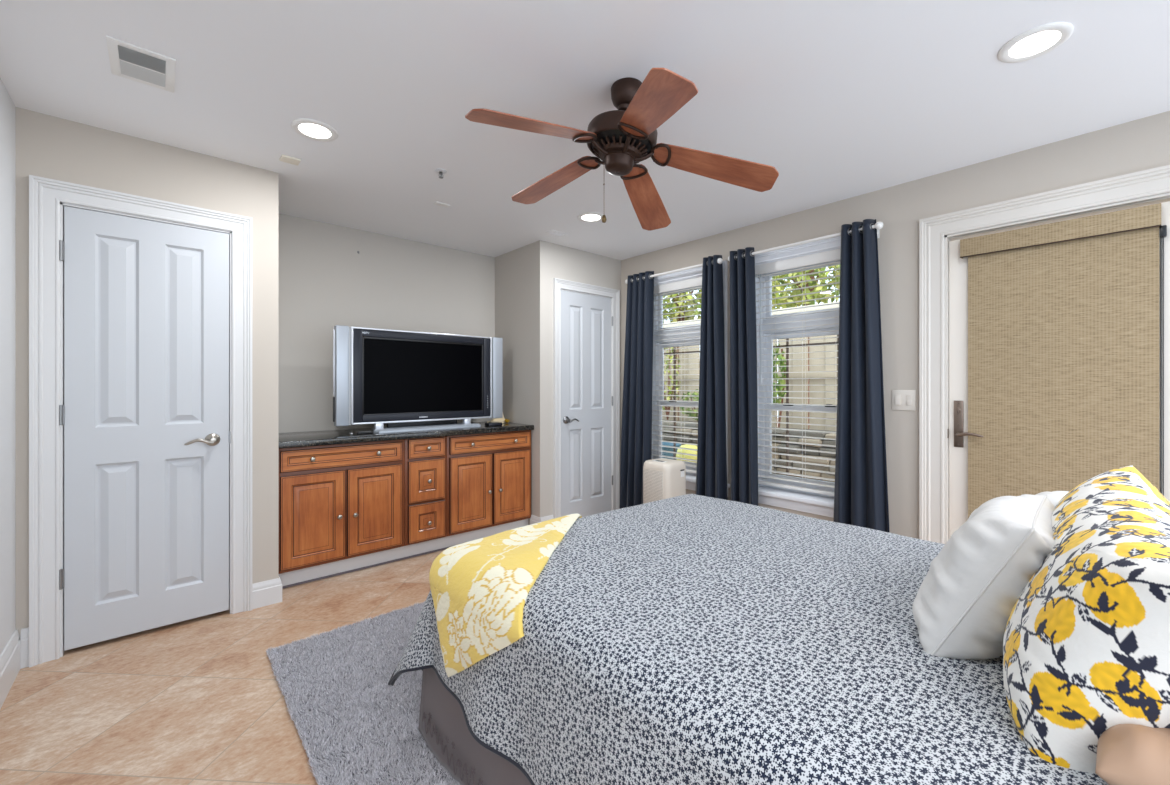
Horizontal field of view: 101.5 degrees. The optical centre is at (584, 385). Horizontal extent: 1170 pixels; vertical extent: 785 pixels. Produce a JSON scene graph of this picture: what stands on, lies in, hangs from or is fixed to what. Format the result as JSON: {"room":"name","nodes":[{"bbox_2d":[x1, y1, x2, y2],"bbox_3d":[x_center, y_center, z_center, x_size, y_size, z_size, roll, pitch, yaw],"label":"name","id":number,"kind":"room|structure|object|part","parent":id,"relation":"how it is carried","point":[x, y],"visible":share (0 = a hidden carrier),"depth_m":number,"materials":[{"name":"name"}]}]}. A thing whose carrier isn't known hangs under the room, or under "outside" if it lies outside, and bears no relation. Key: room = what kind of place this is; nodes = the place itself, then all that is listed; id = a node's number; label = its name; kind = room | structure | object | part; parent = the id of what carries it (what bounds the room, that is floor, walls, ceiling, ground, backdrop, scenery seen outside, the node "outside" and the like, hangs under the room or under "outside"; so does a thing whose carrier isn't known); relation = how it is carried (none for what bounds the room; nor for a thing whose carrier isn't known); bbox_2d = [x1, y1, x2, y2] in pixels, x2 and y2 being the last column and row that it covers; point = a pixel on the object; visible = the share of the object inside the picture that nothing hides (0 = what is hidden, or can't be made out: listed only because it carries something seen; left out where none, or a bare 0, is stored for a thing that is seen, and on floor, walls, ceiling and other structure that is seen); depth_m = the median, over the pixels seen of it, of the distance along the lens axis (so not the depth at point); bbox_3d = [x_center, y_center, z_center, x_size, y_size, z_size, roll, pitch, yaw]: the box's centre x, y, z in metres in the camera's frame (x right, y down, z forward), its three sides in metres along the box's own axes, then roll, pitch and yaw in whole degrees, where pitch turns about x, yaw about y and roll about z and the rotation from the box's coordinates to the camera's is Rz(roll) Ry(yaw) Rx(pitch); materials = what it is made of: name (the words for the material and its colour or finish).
{"room":"bedroom","nodes":[
{"label":"bedroom","id":0,"kind":"room"},
{"bbox_2d":[0,78,15,654],"bbox_3d":[-1.334,0.007,0.701,0.120,2.445,3.820,0,0,-42],"label":"wall","id":1,"kind":"structure","parent":0,"point":[7,107],"depth_m":1.96,"materials":[{"name":"white paint"}]},
{"bbox_2d":[0,630,19,708],"bbox_3d":[-1.243,1.146,0.701,0.016,0.169,3.699,0,0,-42],"label":"baseboard","id":2,"kind":"structure","parent":1,"relation":"attached to","point":[10,656],"depth_m":1.94,"materials":[{"name":"white paint"}]},
{"bbox_2d":[16,107,278,639],"bbox_3d":[-2.405,0.007,2.642,1.095,2.445,0.745,0,0,-42],"label":"wall","id":3,"kind":"structure","parent":0,"point":[47,146],"depth_m":2.40,"materials":[{"name":"beige paint"}]},
{"bbox_2d":[29,175,251,667],"bbox_3d":[-2.175,0.153,2.410,0.809,2.154,0.147,0,0,-42],"label":"trim","id":4,"kind":"structure","parent":3,"relation":"attached to","point":[48,198],"depth_m":2.16,"materials":[{"name":"white paint"}]},
{"bbox_2d":[59,206,230,650],"bbox_3d":[-2.143,0.193,2.367,0.628,2.030,0.093,0,0,-42],"label":"door","id":5,"kind":"structure","parent":3,"relation":"in","point":[144,414],"depth_m":2.34,"materials":[{"name":"grey paint"}]},
{"bbox_3d":[-1.985,0.284,2.484,0.149,0.066,0.057,0,0,-42],"label":"lever handle","id":6,"kind":"part","parent":5,"relation":"part of","materials":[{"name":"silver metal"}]},
{"bbox_2d":[20,577,281,668],"bbox_3d":[-2.146,1.146,2.464,0.975,0.169,0.166,0,0,-42],"label":"baseboard","id":7,"kind":"structure","parent":3,"relation":"attached to","point":[265,593],"depth_m":2.66,"materials":[{"name":"white paint"}]},
{"bbox_2d":[279,519,527,588],"bbox_3d":[-1.185,1.177,3.493,1.855,0.107,0.022,0,0,-42],"label":"baseboard","id":8,"kind":"structure","parent":3,"relation":"attached to","point":[301,576],"depth_m":3.31,"materials":[{"name":"white paint"}]},
{"bbox_2d":[0,549,445,784],"bbox_3d":[0.025,1.280,2.125,4.202,0.100,4.945,0,0,-42],"label":"floor","id":9,"kind":"structure","parent":0,"point":[200,700],"depth_m":1.89,"materials":[{"name":"tile"}]},
{"bbox_2d":[279,439,404,573],"bbox_3d":[-1.735,0.747,3.298,0.773,0.750,0.644,0,0,-42],"label":"base cabinet","id":10,"kind":"object","parent":9,"relation":"on","point":[337,502],"visible":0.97,"depth_m":3.05,"materials":[{"name":"brown wood"}]},
{"bbox_3d":[-1.682,0.821,2.965,0.357,0.562,0.019,0,0,-42],"label":"door","id":11,"kind":"part","parent":10,"relation":"part of","materials":[{"name":"brown wood"}]},
{"bbox_3d":[-1.546,0.453,3.087,0.723,0.130,0.019,0,0,-42],"label":"drawer","id":12,"kind":"part","parent":10,"relation":"part of","materials":[{"name":"brown wood"}]},
{"bbox_3d":[-1.407,0.821,3.210,0.352,0.562,0.019,0,0,-42],"label":"door","id":13,"kind":"part","parent":10,"relation":"part of","materials":[{"name":"brown wood"}]},
{"bbox_2d":[266,601,460,784],"bbox_3d":[-0.054,1.215,2.173,2.112,0.028,1.925,0,0,-42],"label":"shag rug","id":14,"kind":"object","parent":9,"relation":"on","point":[354,727],"visible":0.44,"depth_m":1.83,"materials":[{"name":"grey carpet"}]},
{"bbox_2d":[419,668,530,784],"bbox_3d":[0.682,0.920,1.432,1.588,0.617,2.077,0,0,-42],"label":"bed","id":15,"kind":"object","parent":14,"relation":"on","point":[443,727],"visible":0.13,"depth_m":1.48,"materials":[{"name":"brown"}]},
{"bbox_2d":[388,494,1108,784],"bbox_3d":[0.581,0.871,1.574,1.777,0.640,1.990,0,0,-42],"label":"comforter","id":16,"kind":"object","parent":15,"relation":"on","point":[689,639],"visible":0.77,"depth_m":1.07,"materials":[{"name":"fabric"}]},
{"bbox_2d":[429,514,581,676],"bbox_3d":[-0.299,0.722,1.718,0.439,0.358,0.933,0,0,9],"label":"throw blanket","id":17,"kind":"object","parent":16,"relation":"on","point":[480,588],"visible":0.99,"depth_m":1.46,"materials":[{"name":"yellow fabric"}]},
{"bbox_2d":[912,494,1055,659],"bbox_3d":[0.906,0.415,1.066,0.391,0.315,0.262,0,0,-42],"label":"throw pillow","id":18,"kind":"object","parent":16,"relation":"on","point":[963,605],"visible":0.79,"depth_m":0.96,"materials":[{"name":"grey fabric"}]},
{"bbox_2d":[1036,491,1068,505],"bbox_3d":[1.208,0.436,1.297,0.372,0.275,0.229,0,0,-42],"label":"throw pillow","id":19,"kind":"object","parent":16,"relation":"on","point":[1054,497],"visible":0.03,"depth_m":1.32,"materials":[{"name":"white fabric"}]},
{"bbox_2d":[1003,465,1169,773],"bbox_3d":[1.022,0.395,0.950,0.268,0.399,0.840,0,0,44],"label":"pillow","id":20,"kind":"object","parent":16,"relation":"on","point":[1086,641],"visible":0.81,"depth_m":0.72,"materials":[{"name":"multicoloured fabric"}]},
{"bbox_2d":[1095,724,1169,784],"bbox_3d":[1.134,0.517,0.719,0.780,0.128,0.480,0,0,-42],"label":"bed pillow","id":21,"kind":"object","parent":16,"relation":"on","point":[1127,754],"visible":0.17,"depth_m":0.63,"materials":[{"name":"beige fabric"}]},
{"bbox_2d":[405,436,446,545],"bbox_3d":[-1.327,0.747,3.660,0.312,0.750,0.644,0,0,-42],"label":"base cabinet","id":22,"kind":"object","parent":9,"relation":"on","point":[425,458],"visible":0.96,"depth_m":3.43,"materials":[{"name":"brown wood"}]},
{"bbox_3d":[-1.139,0.975,3.447,0.273,0.266,0.019,0,0,-42],"label":"drawer","id":23,"kind":"part","parent":22,"relation":"part of","materials":[{"name":"brown wood"}]},
{"bbox_3d":[-1.139,0.679,3.447,0.273,0.298,0.019,0,0,-42],"label":"drawer","id":24,"kind":"part","parent":22,"relation":"part of","materials":[{"name":"brown wood"}]},
{"bbox_3d":[-1.139,0.446,3.447,0.273,0.136,0.019,0,0,-42],"label":"drawer","id":25,"kind":"part","parent":22,"relation":"part of","materials":[{"name":"brown wood"}]},
{"bbox_2d":[447,430,530,535],"bbox_3d":[-0.924,0.747,4.018,0.762,0.750,0.644,0,0,-42],"label":"base cabinet","id":26,"kind":"object","parent":9,"relation":"on","point":[489,474],"visible":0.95,"depth_m":3.77,"materials":[{"name":"brown wood"}]},
{"bbox_2d":[279,421,533,448],"bbox_3d":[-1.334,0.350,3.660,1.856,0.040,0.641,0,0,-42],"label":"countertop","id":27,"kind":"structure","parent":26,"relation":"on","point":[326,437],"depth_m":3.32,"materials":[{"name":"black stone"}]},
{"bbox_2d":[356,431,372,433],"bbox_3d":[-1.518,0.321,3.296,0.105,0.018,0.035,0,0,-42],"label":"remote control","id":28,"kind":"object","parent":27,"relation":"on","point":[358,432],"visible":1,"depth_m":3.28,"materials":[{"name":"black plastic"}]},
{"bbox_2d":[333,325,502,432],"bbox_3d":[-1.221,-0.041,3.688,1.313,0.742,0.252,0,0,-42],"label":"television","id":29,"kind":"object","parent":27,"relation":"on","point":[405,381],"visible":1,"depth_m":3.59,"materials":[{"name":"silver metal"}]},
{"bbox_2d":[485,422,501,425],"bbox_3d":[-0.756,0.317,3.962,0.130,0.026,0.072,0,0,-42],"label":"media box","id":30,"kind":"object","parent":27,"relation":"on","point":[492,423],"visible":1,"depth_m":3.94,"materials":[{"name":"black plastic"}]},
{"bbox_2d":[487,415,505,422],"bbox_3d":[-0.780,0.273,4.242,0.044,0.114,0.208,0,0,31],"label":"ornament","id":31,"kind":"object","parent":27,"relation":"on","point":[503,418],"visible":0.46,"depth_m":4.24,"materials":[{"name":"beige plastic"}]},
{"bbox_3d":[-0.876,0.819,3.681,0.354,0.566,0.019,0,0,-42],"label":"door","id":32,"kind":"part","parent":26,"relation":"part of","materials":[{"name":"brown wood"}]},
{"bbox_3d":[-0.737,0.449,3.805,0.726,0.130,0.019,0,0,-42],"label":"drawer","id":33,"kind":"part","parent":26,"relation":"part of","materials":[{"name":"brown wood"}]},
{"bbox_3d":[-0.598,0.819,3.928,0.354,0.566,0.019,0,0,-42],"label":"door","id":34,"kind":"part","parent":26,"relation":"part of","materials":[{"name":"brown wood"}]},
{"bbox_2d":[643,458,685,503],"bbox_3d":[0.622,0.906,3.748,0.263,0.648,0.271,0,0,-42],"label":"air purifier","id":35,"kind":"object","parent":9,"relation":"on","point":[663,478],"visible":0.59,"depth_m":3.65,"materials":[{"name":"beige plastic"}]},
{"bbox_2d":[644,469,662,502],"bbox_3d":[0.523,0.877,3.667,0.007,0.465,0.190,0,0,-42],"label":"grille","id":36,"kind":"object","parent":35,"relation":"attached to","point":[653,478],"depth_m":3.66,"materials":[{"name":"beige plastic"}]},
{"bbox_2d":[279,213,494,432],"bbox_3d":[-1.581,0.007,3.938,2.059,2.445,0.100,0,0,-42],"label":"wall","id":37,"kind":"structure","parent":0,"point":[393,283],"depth_m":3.67,"materials":[{"name":"grey paint"}]},
{"bbox_2d":[495,240,620,524],"bbox_3d":[-0.177,0.007,4.637,1.168,2.445,0.720,0,0,-42],"label":"wall","id":38,"kind":"structure","parent":0,"point":[524,276],"depth_m":4.12,"materials":[{"name":"grey paint"}]},
{"bbox_2d":[530,515,553,524],"bbox_3d":[-0.366,1.163,4.058,0.149,0.135,0.136,0,0,-42],"label":"baseboard","id":39,"kind":"structure","parent":38,"relation":"attached to","point":[533,519],"depth_m":4.02,"materials":[{"name":"white paint"}]},
{"bbox_2d":[553,278,619,517],"bbox_3d":[-0.009,0.156,4.367,0.787,2.148,0.147,0,0,-42],"label":"trim","id":40,"kind":"structure","parent":38,"relation":"attached to","point":[558,284],"depth_m":4.40,"materials":[{"name":"white paint"}]},
{"bbox_2d":[561,290,612,516],"bbox_3d":[0.030,0.190,4.330,0.638,2.040,0.093,0,0,-42],"label":"door","id":41,"kind":"structure","parent":38,"relation":"in","point":[585,319],"depth_m":4.32,"materials":[{"name":"grey paint"}]},
{"bbox_3d":[-0.116,0.296,4.177,0.149,0.066,0.057,0,0,-42],"label":"lever handle","id":42,"kind":"part","parent":41,"relation":"part of","materials":[{"name":"silver metal"}]},
{"bbox_2d":[0,0,1169,259],"bbox_3d":[0.025,-1.265,2.125,4.202,0.100,4.945,0,0,-42],"label":"ceiling","id":43,"kind":"structure","parent":0,"point":[845,99],"depth_m":1.95,"materials":[{"name":"white paint"}]},
{"bbox_2d":[106,36,175,92],"bbox_3d":[-1.678,-1.210,1.815,0.184,0.010,0.262,0,0,-42],"label":"ceiling vent","id":44,"kind":"object","parent":43,"relation":"in","point":[129,61],"visible":1,"depth_m":1.80,"materials":[{"name":"white plastic"}]},
{"bbox_2d":[279,154,300,165],"bbox_3d":[-1.579,-1.210,2.560,0.087,0.010,0.075,0,0,-42],"label":"ceiling plate","id":45,"kind":"object","parent":43,"relation":"attached to","point":[284,158],"visible":1,"depth_m":2.55,"materials":[{"name":"beige plastic"}]},
{"bbox_2d":[291,118,337,141],"bbox_3d":[-1.281,-1.210,2.268,0.196,0.009,0.196,0,0,-42],"label":"recessed light","id":46,"kind":"object","parent":43,"relation":"in","point":[311,129],"visible":1,"depth_m":2.26,"materials":[{"name":"white plastic"}]},
{"bbox_2d":[435,168,446,178],"bbox_3d":[-0.814,-1.196,2.701,0.064,0.039,0.064,0,0,-42],"label":"sprinkler","id":47,"kind":"object","parent":43,"relation":"attached to","point":[440,171],"visible":1,"depth_m":2.69,"materials":[{"name":"silver metal"}]},
{"bbox_2d":[433,201,449,207],"bbox_3d":[-0.955,-1.212,3.192,0.100,0.006,0.047,0,0,-42],"label":"ceiling plate","id":48,"kind":"object","parent":43,"relation":"attached to","point":[436,202],"visible":1,"depth_m":3.18,"materials":[{"name":"white plastic"}]},
{"bbox_2d":[577,212,602,222],"bbox_3d":[0.043,-1.210,3.437,0.196,0.009,0.196,0,0,-42],"label":"recessed light","id":49,"kind":"object","parent":43,"relation":"in","point":[590,217],"visible":0.97,"depth_m":3.42,"materials":[{"name":"white plastic"}]},
{"bbox_2d":[465,68,778,230],"bbox_3d":[0.102,-0.938,1.951,1.190,0.554,1.175,0,0,-42],"label":"ceiling fan","id":50,"kind":"object","parent":43,"relation":"hanging from","point":[622,138],"visible":1,"depth_m":1.88,"materials":[{"name":"brown wood"}]},
{"bbox_3d":[-0.185,-0.951,1.750,0.491,0.006,0.152,-6,16,-30],"label":"fan blade","id":51,"kind":"part","parent":50,"relation":"part of","materials":[{"name":"brown wood"}]},
{"bbox_3d":[-0.140,-0.935,2.191,0.491,0.006,0.152,-10,0,41],"label":"fan blade","id":52,"kind":"part","parent":50,"relation":"part of","materials":[{"name":"brown wood"}]},
{"bbox_3d":[0.023,-0.951,1.881,0.149,0.062,0.120,0,0,-42],"label":"blade arm","id":53,"kind":"part","parent":50,"relation":"part of","materials":[{"name":"brown metal"}]},
{"bbox_3d":[0.043,-0.944,2.024,0.123,0.052,0.150,0,0,-42],"label":"blade arm","id":54,"kind":"part","parent":50,"relation":"part of","materials":[{"name":"brown metal"}]},
{"bbox_2d":[587,123,655,164],"bbox_3d":[0.147,-0.958,1.940,0.283,0.084,0.284,0,0,-42],"label":"motor housing","id":55,"kind":"object","parent":50,"relation":"attached to","point":[612,140],"depth_m":1.87,"materials":[{"name":"brown metal"}]},
{"bbox_3d":[0.158,-0.942,1.798,0.122,0.055,0.148,0,0,-42],"label":"blade arm","id":56,"kind":"part","parent":50,"relation":"part of","materials":[{"name":"brown metal"}]},
{"bbox_3d":[0.186,-0.931,2.073,0.155,0.041,0.116,0,0,-42],"label":"blade arm","id":57,"kind":"part","parent":50,"relation":"part of","materials":[{"name":"brown metal"}]},
{"bbox_3d":[0.291,-0.886,2.282,0.152,0.006,0.491,-6,-17,21],"label":"fan blade","id":58,"kind":"part","parent":50,"relation":"part of","materials":[{"name":"brown wood"}]},
{"bbox_3d":[0.282,-0.928,1.938,0.155,0.045,0.114,0,0,30],"label":"blade arm","id":59,"kind":"part","parent":50,"relation":"part of","materials":[{"name":"brown metal"}]},
{"bbox_3d":[0.218,-0.911,1.570,0.152,0.006,0.491,18,7,-14],"label":"fan blade","id":60,"kind":"part","parent":50,"relation":"part of","materials":[{"name":"brown wood"}]},
{"bbox_3d":[0.512,-0.872,1.899,0.491,0.006,0.152,17,-11,6],"label":"fan blade","id":61,"kind":"part","parent":50,"relation":"part of","materials":[{"name":"brown wood"}]},
{"bbox_2d":[998,22,1073,62],"bbox_3d":[1.591,-1.210,1.693,0.196,0.009,0.196,0,0,-42],"label":"recessed light","id":62,"kind":"object","parent":43,"relation":"in","point":[1038,41],"visible":1,"depth_m":1.68,"materials":[{"name":"white plastic"}]},
{"bbox_2d":[621,111,1169,538],"bbox_3d":[1.621,0.007,3.341,0.200,2.445,3.845,0,0,-42],"label":"wall","id":63,"kind":"structure","parent":0,"point":[1141,144],"depth_m":2.85,"materials":[{"name":"beige paint"}]},
{"bbox_2d":[625,258,722,283],"bbox_3d":[0.747,-0.951,4.074,0.133,0.068,1.020,0,0,-42],"label":"curtain rod","id":64,"kind":"object","parent":63,"relation":"attached to","point":[720,260],"visible":0.7,"depth_m":3.96,"materials":[{"name":"white plastic"}]},
{"bbox_2d":[619,271,653,508],"bbox_3d":[0.459,0.099,4.333,0.082,2.222,0.404,0,0,-42],"label":"curtain","id":65,"kind":"object","parent":64,"relation":"hanging from","point":[636,428],"visible":0.94,"depth_m":4.29,"materials":[{"name":"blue fabric"}]},
{"bbox_2d":[695,255,727,499],"bbox_3d":[0.977,0.099,3.749,0.085,2.222,0.312,0,0,-42],"label":"curtain","id":66,"kind":"object","parent":64,"relation":"hanging from","point":[711,472],"visible":0.85,"depth_m":3.71,"materials":[{"name":"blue fabric"}]},
{"bbox_2d":[653,285,701,474],"bbox_3d":[0.914,-0.070,4.195,0.102,1.680,0.780,0,0,-42],"label":"window","id":67,"kind":"structure","parent":63,"relation":"in","point":[660,363],"depth_m":4.41,"materials":[{"name":"white plastic"}]},
{"bbox_2d":[652,277,701,473],"bbox_3d":[0.839,-0.086,4.129,0.076,1.643,0.772,0,0,-42],"label":"blind","id":68,"kind":"object","parent":67,"relation":"attached to","point":[693,282],"visible":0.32,"depth_m":4.16,"materials":[{"name":"white plastic"}]},
{"bbox_3d":[0.848,0.725,4.136,0.048,0.021,0.764,0,0,-42],"label":"rail","id":69,"kind":"part","parent":68,"relation":"part of","materials":[{"name":"white plastic"}]},
{"bbox_3d":[0.904,0.435,4.186,0.035,0.580,0.690,0,0,-42],"label":"sash","id":70,"kind":"part","parent":67,"relation":"part of","materials":[{"name":"white plastic"}]},
{"bbox_3d":[0.930,-0.110,4.209,0.030,0.580,0.690,0,0,-42],"label":"sash","id":71,"kind":"part","parent":67,"relation":"part of","materials":[{"name":"white plastic"}]},
{"bbox_3d":[0.921,-0.685,4.201,0.035,0.360,0.690,0,0,-42],"label":"transom sash","id":72,"kind":"part","parent":67,"relation":"part of","materials":[{"name":"white plastic"}]},
{"bbox_2d":[652,260,729,490],"bbox_3d":[0.831,-0.058,4.121,0.145,1.855,0.980,0,0,-42],"label":"trim","id":73,"kind":"structure","parent":63,"relation":"attached to","point":[690,273],"depth_m":3.97,"materials":[{"name":"white plastic"}]},
{"bbox_2d":[755,236,840,517],"bbox_3d":[1.522,-0.058,3.343,0.145,1.855,0.940,0,0,-42],"label":"trim","id":74,"kind":"structure","parent":63,"relation":"attached to","point":[824,506],"depth_m":3.36,"materials":[{"name":"white plastic"}]},
{"bbox_2d":[759,260,839,498],"bbox_3d":[1.605,-0.070,3.417,0.102,1.680,0.740,0,0,-42],"label":"window","id":75,"kind":"structure","parent":63,"relation":"in","point":[767,378],"depth_m":3.58,"materials":[{"name":"white plastic"}]},
{"bbox_2d":[755,248,840,495],"bbox_3d":[1.530,-0.086,3.351,0.076,1.643,0.732,0,0,-42],"label":"blind","id":76,"kind":"object","parent":75,"relation":"attached to","point":[832,255],"visible":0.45,"depth_m":3.38,"materials":[{"name":"white plastic"}]},
{"bbox_3d":[1.538,0.725,3.358,0.048,0.021,0.724,0,0,-42],"label":"rail","id":77,"kind":"part","parent":76,"relation":"part of","materials":[{"name":"white plastic"}]},
{"bbox_3d":[1.538,-0.072,3.358,0.053,1.575,0.002,0,0,-42],"label":"ladder cord","id":78,"kind":"part","parent":76,"relation":"part of","materials":[{"name":"white fabric"}]},
{"bbox_3d":[1.595,0.435,3.408,0.035,0.580,0.650,0,0,-42],"label":"sash","id":79,"kind":"part","parent":75,"relation":"part of","materials":[{"name":"white plastic"}]},
{"bbox_3d":[1.621,-0.110,3.431,0.030,0.580,0.650,0,0,-42],"label":"sash","id":80,"kind":"part","parent":75,"relation":"part of","materials":[{"name":"white plastic"}]},
{"bbox_3d":[1.611,-0.685,3.423,0.035,0.360,0.650,0,0,-42],"label":"transom sash","id":81,"kind":"part","parent":75,"relation":"part of","materials":[{"name":"white plastic"}]},
{"bbox_2d":[728,221,882,260],"bbox_3d":[1.464,-0.951,3.266,0.133,0.068,1.040,0,0,-42],"label":"curtain rod","id":82,"kind":"object","parent":63,"relation":"attached to","point":[878,225],"visible":0.72,"depth_m":3.16,"materials":[{"name":"white plastic"}]},
{"bbox_2d":[729,247,757,505],"bbox_3d":[1.166,0.099,3.537,0.086,2.222,0.234,0,0,-42],"label":"curtain","id":83,"kind":"object","parent":82,"relation":"hanging from","point":[743,336],"visible":0.87,"depth_m":3.51,"materials":[{"name":"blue fabric"}]},
{"bbox_2d":[833,219,889,532],"bbox_3d":[1.693,0.099,2.943,0.086,2.222,0.337,0,0,-42],"label":"curtain","id":84,"kind":"object","parent":82,"relation":"hanging from","point":[861,485],"visible":0.91,"depth_m":2.92,"materials":[{"name":"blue fabric"}]},
{"bbox_2d":[892,390,915,410],"bbox_3d":[1.906,0.085,2.860,0.011,0.124,0.122,0,0,-42],"label":"light switch","id":85,"kind":"object","parent":63,"relation":"attached to","point":[904,400],"visible":1,"depth_m":2.86,"materials":[{"name":"beige plastic"}]},
{"bbox_2d":[919,165,1169,543],"bbox_3d":[2.402,0.130,2.433,0.217,2.200,1.130,0,0,-42],"label":"trim","id":86,"kind":"structure","parent":63,"relation":"attached to","point":[1126,191],"depth_m":2.71,"materials":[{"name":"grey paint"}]},
{"bbox_2d":[947,201,1169,538],"bbox_3d":[2.359,0.195,2.398,0.104,2.040,0.878,0,0,-42],"label":"door","id":87,"kind":"structure","parent":63,"relation":"in","point":[957,433],"depth_m":2.68,"materials":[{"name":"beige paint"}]},
{"bbox_3d":[2.103,0.213,2.691,0.011,0.263,0.044,0,0,-42],"label":"handle plate","id":88,"kind":"part","parent":87,"relation":"part of","materials":[{"name":"grey metal"}]},
{"bbox_3d":[2.116,0.271,2.633,0.053,0.033,0.128,0,0,-42],"label":"lever","id":89,"kind":"part","parent":87,"relation":"part of","materials":[{"name":"grey metal"}]},
{"bbox_2d":[960,203,1166,517],"bbox_3d":[2.340,0.186,2.395,0.048,1.997,0.730,0,0,-42],"label":"roller shade","id":90,"kind":"object","parent":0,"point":[1063,316],"visible":0.7,"depth_m":2.36,"materials":[{"name":"beige fabric"}]},
{"bbox_3d":[2.581,-0.067,2.138,0.006,1.206,0.010,0,0,-42],"label":"pull chain","id":91,"kind":"part","parent":90,"relation":"part of","materials":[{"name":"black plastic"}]},
{"label":"outside","id":92,"kind":"structure","parent":0,"visible":0},
{"bbox_3d":[4.315,1.310,9.848,12.470,0.440,15.000,0,0,-42],"label":"garden","id":93,"kind":"object","parent":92,"visible":0},
{"bbox_2d":[662,442,681,459],"bbox_3d":[1.042,0.920,6.207,0.420,0.340,0.420,0,0,-42],"label":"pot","id":94,"kind":"object","parent":93,"relation":"on","point":[663,443],"visible":0.25,"depth_m":6.03,"materials":[{"name":"blue ceramic"}]},
{"bbox_2d":[663,289,701,420],"bbox_3d":[1.754,-1.022,9.049,1.709,4.241,2.001,0,0,-42],"label":"tree","id":95,"kind":"object","parent":93,"relation":"on","point":[689,297],"visible":0.16,"depth_m":8.76,"materials":[{"name":"green plant"}]},
{"bbox_2d":[676,444,696,462],"bbox_3d":[1.209,0.884,5.567,0.300,0.412,0.300,0,0,-42],"label":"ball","id":96,"kind":"object","parent":93,"relation":"on","point":[685,445],"visible":0.3,"depth_m":5.46,"materials":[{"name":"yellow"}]},
{"bbox_2d":[662,419,835,482],"bbox_3d":[1.759,0.814,6.345,0.656,0.604,6.745,0,0,-42],"label":"wall","id":97,"kind":"structure","parent":93,"relation":"on","point":[773,431],"depth_m":5.37,"materials":[{"name":"grey stone"}]},
{"bbox_2d":[662,347,680,419],"bbox_3d":[1.244,-0.175,7.184,0.283,1.375,0.514,0,0,-42],"label":"shrub","id":98,"kind":"object","parent":97,"relation":"on","point":[669,356],"visible":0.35,"depth_m":7.12,"materials":[{"name":"green plant"}]},
{"bbox_2d":[679,389,698,421],"bbox_3d":[1.615,0.274,6.785,0.294,0.482,0.704,0,0,-42],"label":"shrub","id":99,"kind":"object","parent":97,"relation":"on","point":[695,394],"visible":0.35,"depth_m":6.82,"materials":[{"name":"green plant"}]},
{"bbox_2d":[773,343,785,426],"bbox_3d":[2.369,0.014,5.940,0.301,1.116,0.279,0,0,10],"label":"climbing vine","id":100,"kind":"object","parent":97,"relation":"on","point":[781,362],"visible":0.52,"depth_m":5.89,"materials":[{"name":"green plant"}]},
{"bbox_3d":[2.472,0.050,6.032,0.130,1.044,0.044,0,0,-20],"label":"stem","id":101,"kind":"part","parent":100,"relation":"part of","materials":[{"name":"green plant"}]},
{"bbox_2d":[662,302,838,430],"bbox_3d":[1.975,0.050,6.828,0.140,2.080,9.590,0,0,-42],"label":"fence","id":102,"kind":"object","parent":93,"relation":"on","point":[686,363],"visible":0.02,"depth_m":5.99,"materials":[{"name":"beige wood"}]},
{"bbox_3d":[1.986,-0.142,6.778,0.030,0.085,9.500,0,0,-42],"label":"rail","id":103,"kind":"part","parent":102,"relation":"part of","materials":[{"name":"beige wood"}]},
{"bbox_3d":[2.005,-0.945,6.794,0.140,0.090,9.500,0,0,-42],"label":"cap rail","id":104,"kind":"part","parent":102,"relation":"part of","materials":[{"name":"beige"}]},
{"bbox_2d":[664,335,838,475],"bbox_3d":[1.388,0.300,4.174,0.018,1.580,2.400,0,0,-42],"label":"window frame","id":105,"kind":"structure","parent":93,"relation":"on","point":[674,352],"depth_m":3.88,"materials":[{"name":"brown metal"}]},
{"bbox_2d":[772,270,826,309],"bbox_3d":[3.701,-1.282,9.824,1.878,4.759,2.441,0,0,-42],"label":"tree","id":106,"kind":"object","parent":93,"relation":"on","point":[774,306],"visible":0.02,"depth_m":9.40,"materials":[{"name":"green plant"}]},
{"bbox_2d":[772,265,839,428],"bbox_3d":[3.321,-0.910,7.255,1.771,4.017,1.693,0,0,11],"label":"tree","id":107,"kind":"object","parent":93,"relation":"on","point":[837,272],"visible":0.16,"depth_m":7.07,"materials":[{"name":"green plant"}]}
]}

